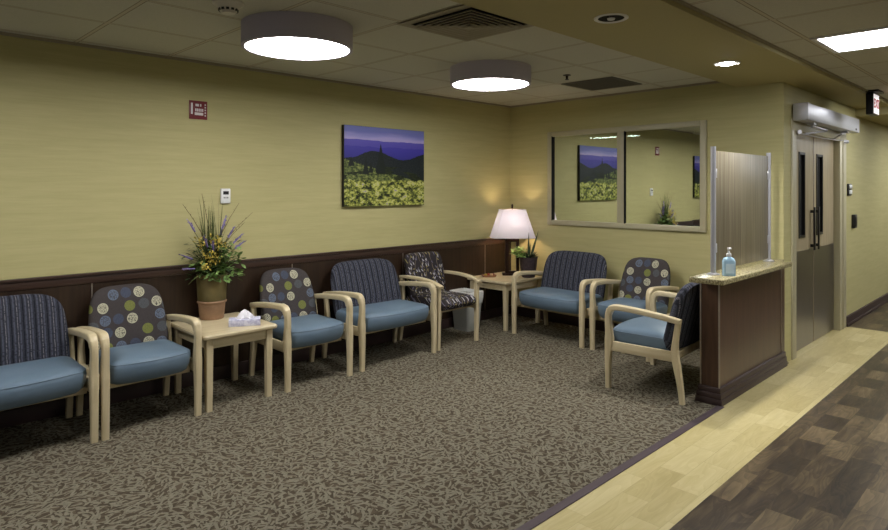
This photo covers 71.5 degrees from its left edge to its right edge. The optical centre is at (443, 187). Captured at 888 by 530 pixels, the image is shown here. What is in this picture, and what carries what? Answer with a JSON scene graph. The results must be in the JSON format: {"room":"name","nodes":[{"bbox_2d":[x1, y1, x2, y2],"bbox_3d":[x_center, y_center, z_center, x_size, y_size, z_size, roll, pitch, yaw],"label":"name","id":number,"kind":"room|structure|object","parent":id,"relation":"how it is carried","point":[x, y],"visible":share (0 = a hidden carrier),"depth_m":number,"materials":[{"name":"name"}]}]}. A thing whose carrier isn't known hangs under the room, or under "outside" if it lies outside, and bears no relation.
{"room":"hospital interior","nodes":[
{"label":"hospital interior","id":0,"kind":"room"},
{"bbox_2d":[0,35,509,279],"bbox_3d":[-1.070,0.279,6.039,5.550,2.633,0.120,0,0,-45],"label":"wall","id":1,"kind":"structure","parent":0,"point":[102,155],"depth_m":5.02,"materials":[{"name":"yellow paint"}]},
{"bbox_2d":[91,264,292,297],"bbox_3d":[-1.028,1.083,5.975,4.288,0.785,0.004,0,0,-45],"label":"trim","id":2,"kind":"structure","parent":1,"relation":"attached to","point":[292,264],"depth_m":4.47,"materials":[{"name":"wood"}]},
{"bbox_2d":[189,100,206,119],"bbox_3d":[-2.004,-0.635,5.030,0.148,0.150,0.008,0,0,-45],"label":"fire sign","id":3,"kind":"object","parent":1,"relation":"attached to","point":[197,109],"visible":1,"depth_m":5.02,"materials":[{"name":"red plastic"}]},
{"bbox_2d":[191,103,205,116],"bbox_3d":[-2.001,-0.638,5.029,0.122,0.103,0.002,0,0,-44],"label":"print","id":4,"kind":"object","parent":3,"relation":"attached to","point":[197,109],"depth_m":5.03},
{"bbox_2d":[220,189,229,202],"bbox_3d":[-1.836,0.067,5.184,0.084,0.124,0.025,0,0,-45],"label":"thermostat","id":5,"kind":"object","parent":1,"relation":"attached to","point":[224,193],"visible":1,"depth_m":5.17,"materials":[{"name":"white plastic"}]},
{"bbox_2d":[0,238,509,291],"bbox_3d":[-1.070,0.651,5.932,5.400,0.077,0.034,0,0,-45],"label":"trim","id":6,"kind":"structure","parent":1,"relation":"attached to","point":[127,274],"depth_m":5.21,"materials":[{"name":"brown wood"}]},
{"bbox_2d":[0,242,510,411],"bbox_3d":[-1.077,1.093,5.939,5.400,0.805,0.014,0,0,-45],"label":"wainscoting","id":7,"kind":"structure","parent":1,"relation":"attached to","point":[178,297],"depth_m":5.31,"materials":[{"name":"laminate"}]},
{"bbox_2d":[0,305,510,428],"bbox_3d":[-1.073,1.540,5.935,5.400,0.110,0.025,0,0,-45],"label":"baseboard","id":8,"kind":"structure","parent":1,"relation":"attached to","point":[27,414],"depth_m":4.98,"materials":[{"name":"wood"}]},
{"bbox_2d":[0,31,510,107],"bbox_3d":[-1.075,-1.028,5.938,5.400,0.020,0.018,0,0,-45],"label":"trim","id":9,"kind":"structure","parent":1,"relation":"attached to","point":[1,33],"depth_m":5.12,"materials":[{"name":"beige metal"}]},
{"bbox_2d":[342,125,423,206],"bbox_3d":[-0.608,-0.217,6.380,1.057,0.800,0.040,0,0,-45],"label":"wall picture","id":10,"kind":"object","parent":1,"relation":"attached to","point":[381,166],"visible":1,"depth_m":6.31,"materials":[{"name":"multicoloured paper"}]},
{"bbox_2d":[0,314,714,529],"bbox_3d":[-1.366,1.625,3.953,8.800,0.060,3.950,0,0,-45],"label":"floor","id":11,"kind":"structure","parent":0,"point":[494,431],"depth_m":3.90,"materials":[{"name":"brown carpet"}]},
{"bbox_2d":[0,294,98,443],"bbox_3d":[-2.709,1.153,3.780,0.920,0.887,0.700,0,0,-45],"label":"chair","id":12,"kind":"object","parent":11,"relation":"on","point":[38,364],"visible":1,"depth_m":3.94,"materials":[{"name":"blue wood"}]},
{"bbox_2d":[76,283,201,440],"bbox_3d":[-2.150,1.156,4.338,0.650,0.882,0.683,0,0,-45],"label":"chair","id":13,"kind":"object","parent":11,"relation":"on","point":[131,325],"visible":0.88,"depth_m":4.32,"materials":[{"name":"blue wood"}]},
{"bbox_2d":[171,312,276,412],"bbox_3d":[-1.711,1.320,4.771,0.576,0.550,0.670,0,0,-45],"label":"end table","id":14,"kind":"object","parent":11,"relation":"on","point":[215,333],"visible":0.76,"depth_m":4.64,"materials":[{"name":"brown wood"}]},
{"bbox_2d":[169,195,252,320],"bbox_3d":[-1.801,0.537,4.909,0.386,1.017,0.658,0,0,42],"label":"flower arrangement","id":15,"kind":"object","parent":14,"relation":"on","point":[212,280],"visible":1,"depth_m":4.88,"materials":[{"name":"plant"}]},
{"bbox_2d":[229,309,260,326],"bbox_3d":[-1.523,0.986,4.718,0.230,0.118,0.120,0,0,-17],"label":"tissue box","id":16,"kind":"object","parent":14,"relation":"on","point":[244,318],"visible":1,"depth_m":4.68,"materials":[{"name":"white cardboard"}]},
{"bbox_2d":[249,268,352,392],"bbox_3d":[-1.224,1.156,5.253,0.650,0.882,0.683,0,0,-45],"label":"chair","id":17,"kind":"object","parent":11,"relation":"on","point":[287,296],"visible":0.94,"depth_m":5.23,"materials":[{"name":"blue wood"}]},
{"bbox_2d":[321,258,436,371],"bbox_3d":[-0.611,1.153,5.882,0.920,0.887,0.700,0,0,-45],"label":"chair","id":18,"kind":"object","parent":11,"relation":"on","point":[372,285],"visible":0.91,"depth_m":5.87,"materials":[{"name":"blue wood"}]},
{"bbox_2d":[398,251,481,350],"bbox_3d":[-0.053,1.146,6.456,0.612,0.903,0.665,0,0,-45],"label":"chair","id":19,"kind":"object","parent":11,"relation":"on","point":[419,266],"visible":0.84,"depth_m":6.44,"materials":[{"name":"fabric"}]},
{"bbox_2d":[450,288,483,331],"bbox_3d":[0.256,1.375,6.987,0.281,0.439,0.324,0,0,-45],"label":"basket","id":20,"kind":"object","parent":11,"relation":"on","point":[463,319],"visible":0.55,"depth_m":6.90,"materials":[{"name":"grey plastic"}]},
{"bbox_2d":[467,272,541,330],"bbox_3d":[0.724,1.320,7.274,0.700,0.550,0.610,0,0,-45],"label":"end table","id":21,"kind":"object","parent":11,"relation":"on","point":[500,282],"visible":0.67,"depth_m":7.05,"materials":[{"name":"brown wood"}]},
{"bbox_2d":[482,273,496,276],"bbox_3d":[0.529,1.024,7.258,0.176,0.041,0.110,0,0,-5],"label":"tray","id":22,"kind":"object","parent":21,"relation":"on","point":[485,274],"visible":1,"depth_m":7.24,"materials":[{"name":"brown wood"}]},
{"bbox_2d":[489,204,535,275],"bbox_3d":[0.821,0.619,7.412,0.536,0.853,0.382,0,0,0],"label":"table lamp","id":23,"kind":"object","parent":21,"relation":"on","point":[512,224],"visible":0.94,"depth_m":7.27,"materials":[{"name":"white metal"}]},
{"bbox_2d":[511,230,538,277],"bbox_3d":[0.939,0.770,7.216,0.366,0.550,0.260,0,0,7],"label":"potted succulent","id":24,"kind":"object","parent":21,"relation":"on","point":[528,262],"visible":0.98,"depth_m":7.17,"materials":[{"name":"green plant"}]},
{"bbox_2d":[511,250,613,347],"bbox_3d":[1.282,1.153,6.669,0.700,0.887,0.920,0,0,-45],"label":"chair","id":25,"kind":"object","parent":11,"relation":"on","point":[567,276],"visible":0.91,"depth_m":6.67,"materials":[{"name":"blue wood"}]},
{"bbox_2d":[589,257,678,361],"bbox_3d":[1.888,1.156,6.095,0.683,0.882,0.650,0,0,-45],"label":"chair","id":26,"kind":"object","parent":11,"relation":"on","point":[642,276],"visible":0.63,"depth_m":6.12,"materials":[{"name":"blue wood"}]},
{"bbox_2d":[605,282,699,404],"bbox_3d":[1.822,1.153,5.064,0.700,0.887,0.920,0,0,42],"label":"chair","id":27,"kind":"object","parent":11,"relation":"on","point":[654,335],"visible":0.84,"depth_m":4.76,"materials":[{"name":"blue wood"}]},
{"bbox_2d":[0,0,714,105],"bbox_3d":[-1.499,-1.068,4.102,8.820,0.060,3.550,0,0,-45],"label":"ceiling","id":28,"kind":"structure","parent":0,"point":[386,54],"depth_m":4.40,"materials":[{"name":"tile"}]},
{"bbox_2d":[212,0,243,14],"bbox_3d":[-1.204,-1.004,3.446,0.170,0.068,0.170,0,0,-45],"label":"smoke detector","id":29,"kind":"object","parent":28,"relation":"attached to","point":[226,7],"visible":1,"depth_m":3.40,"materials":[{"name":"white plastic"}]},
{"bbox_2d":[241,11,352,60],"bbox_3d":[-0.938,-0.963,3.964,0.698,0.148,0.698,0,0,-45],"label":"drum ceiling light","id":30,"kind":"object","parent":28,"relation":"attached to","point":[288,35],"visible":1,"depth_m":3.74,"materials":[{"name":"white plastic"}]},
{"bbox_2d":[245,37,348,58],"bbox_3d":[-0.938,-0.902,3.964,0.648,0.022,0.648,0,0,-45],"label":"diffuser","id":31,"kind":"object","parent":30,"relation":"attached to","point":[272,47],"depth_m":3.92,"materials":[{"name":"white plastic"}]},
{"bbox_2d":[397,5,532,41],"bbox_3d":[0.159,-1.021,3.879,0.644,0.034,0.644,0,0,-45],"label":"ceiling vent","id":32,"kind":"object","parent":28,"relation":"in","point":[463,22],"visible":0.94,"depth_m":3.85,"materials":[{"name":"beige metal"}]},
{"bbox_2d":[450,59,530,90],"bbox_3d":[0.401,-0.963,5.328,0.698,0.148,0.698,0,0,-45],"label":"drum ceiling light","id":33,"kind":"object","parent":28,"relation":"attached to","point":[476,75],"visible":1,"depth_m":5.08,"materials":[{"name":"grey fabric"}]},
{"bbox_2d":[453,78,527,89],"bbox_3d":[0.401,-0.902,5.328,0.648,0.022,0.648,0,0,-45],"label":"diffuser","id":34,"kind":"object","parent":33,"relation":"attached to","point":[459,83],"depth_m":5.27,"materials":[{"name":"white plastic"}]},
{"bbox_2d":[561,76,641,90],"bbox_3d":[1.567,-1.034,6.140,0.570,0.008,0.570,0,0,-45],"label":"ceiling vent","id":35,"kind":"object","parent":28,"relation":"in","point":[607,82],"visible":1,"depth_m":6.09,"materials":[{"name":"black metal"}]},
{"bbox_2d":[519,257,537,277],"bbox_3d":[0.989,0.926,7.226,0.223,0.237,0.223,0,0,-45],"label":"pot","id":36,"kind":"object","parent":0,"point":[526,263],"depth_m":7.15,"materials":[{"name":"brown wicker"}]},
{"bbox_2d":[510,82,788,360],"bbox_3d":[1.974,0.279,6.796,0.150,2.633,3.274,0,0,-45],"label":"wall","id":37,"kind":"structure","parent":0,"point":[754,120],"depth_m":6.43,"materials":[{"name":"yellow paint"}]},
{"bbox_2d":[511,305,699,348],"bbox_3d":[1.958,1.540,6.692,0.018,0.110,3.149,0,0,-45],"label":"baseboard","id":38,"kind":"structure","parent":37,"relation":"attached to","point":[521,311],"depth_m":7.26,"materials":[{"name":"wood"}]},
{"bbox_2d":[511,81,720,107],"bbox_3d":[1.809,-1.028,6.844,0.018,0.020,2.774,0,0,-45],"label":"trim","id":39,"kind":"structure","parent":37,"relation":"attached to","point":[712,82],"depth_m":6.70,"materials":[{"name":"beige metal"}]},
{"bbox_2d":[547,120,706,232],"bbox_3d":[1.929,-0.115,6.749,0.080,1.104,1.894,0,0,-45],"label":"window","id":40,"kind":"structure","parent":37,"relation":"in","point":[650,176],"depth_m":6.63,"materials":[{"name":"glass"},{"name":"beige painted metal"}]},
{"bbox_2d":[450,0,887,108],"bbox_3d":[2.886,-1.022,1.452,11.350,0.132,6.420,0,0,-45],"label":"ceiling","id":41,"kind":"structure","parent":0,"point":[669,33],"depth_m":3.87,"materials":[{"name":"paint"}]},
{"bbox_2d":[594,13,628,23],"bbox_3d":[0.940,-0.950,3.470,0.190,0.012,0.190,0,0,-45],"label":"recessed light","id":42,"kind":"object","parent":41,"relation":"in","point":[605,18],"visible":1,"depth_m":3.46,"materials":[{"name":"white plastic"}]},
{"bbox_2d":[713,60,740,65],"bbox_3d":[2.164,-0.948,4.719,0.190,0.016,0.190,0,0,-45],"label":"recessed light","id":43,"kind":"object","parent":41,"relation":"in","point":[731,62],"visible":1,"depth_m":4.69,"materials":[{"name":"white plastic"}]},
{"bbox_2d":[672,0,887,101],"bbox_3d":[1.170,-0.989,3.195,11.350,0.012,0.021,0,0,-45],"label":"trim","id":44,"kind":"structure","parent":41,"relation":"attached to","point":[681,2],"depth_m":4.10,"materials":[{"name":"beige metal"}]},
{"bbox_2d":[810,26,887,53],"bbox_3d":[3.074,-0.990,3.876,0.620,0.009,1.220,0,0,-45],"label":"fluorescent troffer","id":45,"kind":"object","parent":41,"relation":"attached to","point":[873,38],"visible":1,"depth_m":4.14,"materials":[{"name":"white plastic"}]},
{"bbox_2d":[866,89,883,115],"bbox_3d":[4.412,-0.873,6.352,0.261,0.245,0.150,0,0,-45],"label":"exit sign","id":46,"kind":"object","parent":41,"relation":"hanging from","point":[872,99],"visible":0.98,"depth_m":6.27,"materials":[{"name":"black plastic"}]},
{"bbox_2d":[532,302,887,529],"bbox_3d":[4.833,1.625,3.216,16.600,0.060,6.200,0,0,-45],"label":"floor","id":47,"kind":"structure","parent":0,"point":[828,470],"depth_m":3.59,"materials":[{"name":"brown wood"}]},
{"bbox_2d":[515,405,723,529],"bbox_3d":[-0.543,1.592,1.977,7.200,0.006,0.050,0,0,-45],"label":"trim","id":48,"kind":"structure","parent":47,"relation":"attached to","point":[579,494],"depth_m":3.42,"materials":[{"name":"purple rubber"}]},
{"bbox_2d":[701,84,887,387],"bbox_3d":[5.307,0.285,7.880,9.380,2.620,0.158,0,0,-45],"label":"wall","id":49,"kind":"structure","parent":0,"point":[866,150],"depth_m":5.72,"materials":[{"name":"yellow paint"}]},
{"bbox_2d":[689,259,791,285],"bbox_3d":[2.465,0.664,4.985,1.688,0.038,0.245,0,0,-45],"label":"countertop","id":50,"kind":"structure","parent":49,"relation":"on","point":[753,269],"depth_m":4.76,"materials":[{"name":"stone"}]},
{"bbox_2d":[722,248,735,275],"bbox_3d":[2.096,0.542,4.536,0.084,0.206,0.066,0,0,5],"label":"sanitizer bottle","id":51,"kind":"object","parent":50,"relation":"on","point":[728,263],"visible":1,"depth_m":4.51,"materials":[{"name":"blue plastic"}]},
{"bbox_2d":[707,146,773,274],"bbox_3d":[2.436,0.168,5.023,1.290,0.955,0.090,0,0,-45],"label":"privacy screen","id":52,"kind":"object","parent":50,"relation":"on","point":[740,183],"visible":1,"depth_m":4.95,"materials":[{"name":"glass"}]},
{"bbox_2d":[700,269,781,387],"bbox_3d":[2.467,1.079,5.066,1.396,0.791,0.145,0,0,-45],"label":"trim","id":53,"kind":"structure","parent":49,"relation":"attached to","point":[781,269],"depth_m":4.53,"materials":[{"name":"wood"}]},
{"bbox_2d":[695,351,787,405],"bbox_3d":[2.482,1.532,5.081,1.492,0.125,0.197,0,0,-45],"label":"baseboard","id":54,"kind":"structure","parent":49,"relation":"attached to","point":[725,394],"depth_m":4.77,"materials":[{"name":"wood"}]},
{"bbox_2d":[791,118,845,359],"bbox_3d":[3.890,0.475,6.435,1.955,2.240,0.119,0,0,-45],"label":"door","id":55,"kind":"structure","parent":49,"relation":"in","point":[818,165],"depth_m":6.45,"materials":[{"name":"grey metal"}]},
{"bbox_2d":[793,102,858,142],"bbox_3d":[3.961,-0.644,6.371,1.955,0.278,0.166,0,0,-45],"label":"operator","id":56,"kind":"object","parent":49,"relation":"attached to","point":[814,116],"visible":0.98,"depth_m":6.06,"materials":[{"name":"metal"}]},
{"bbox_2d":[847,184,851,195],"bbox_3d":[4.729,0.020,7.191,0.150,0.140,0.030,0,0,-45],"label":"plate","id":57,"kind":"object","parent":49,"relation":"attached to","point":[849,186],"visible":1,"depth_m":7.15,"materials":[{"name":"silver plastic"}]},
{"bbox_2d":[852,214,856,227],"bbox_3d":[4.879,0.395,7.331,0.120,0.160,0.040,0,0,-45],"label":"card reader","id":58,"kind":"object","parent":49,"relation":"attached to","point":[854,216],"visible":1,"depth_m":7.29,"materials":[{"name":"black plastic"}]},
{"bbox_2d":[846,293,887,326],"bbox_3d":[6.667,1.538,9.099,5.730,0.115,0.030,0,0,-45],"label":"baseboard","id":59,"kind":"structure","parent":49,"relation":"attached to","point":[870,307],"depth_m":7.71,"materials":[{"name":"wood"}]},
{"bbox_2d":[855,106,887,126],"bbox_3d":[8.884,-0.965,7.190,5.250,0.200,6.180,0,0,-45],"label":"ceiling","id":60,"kind":"structure","parent":0,"point":[882,119],"depth_m":7.46,"materials":[{"name":"paint"}]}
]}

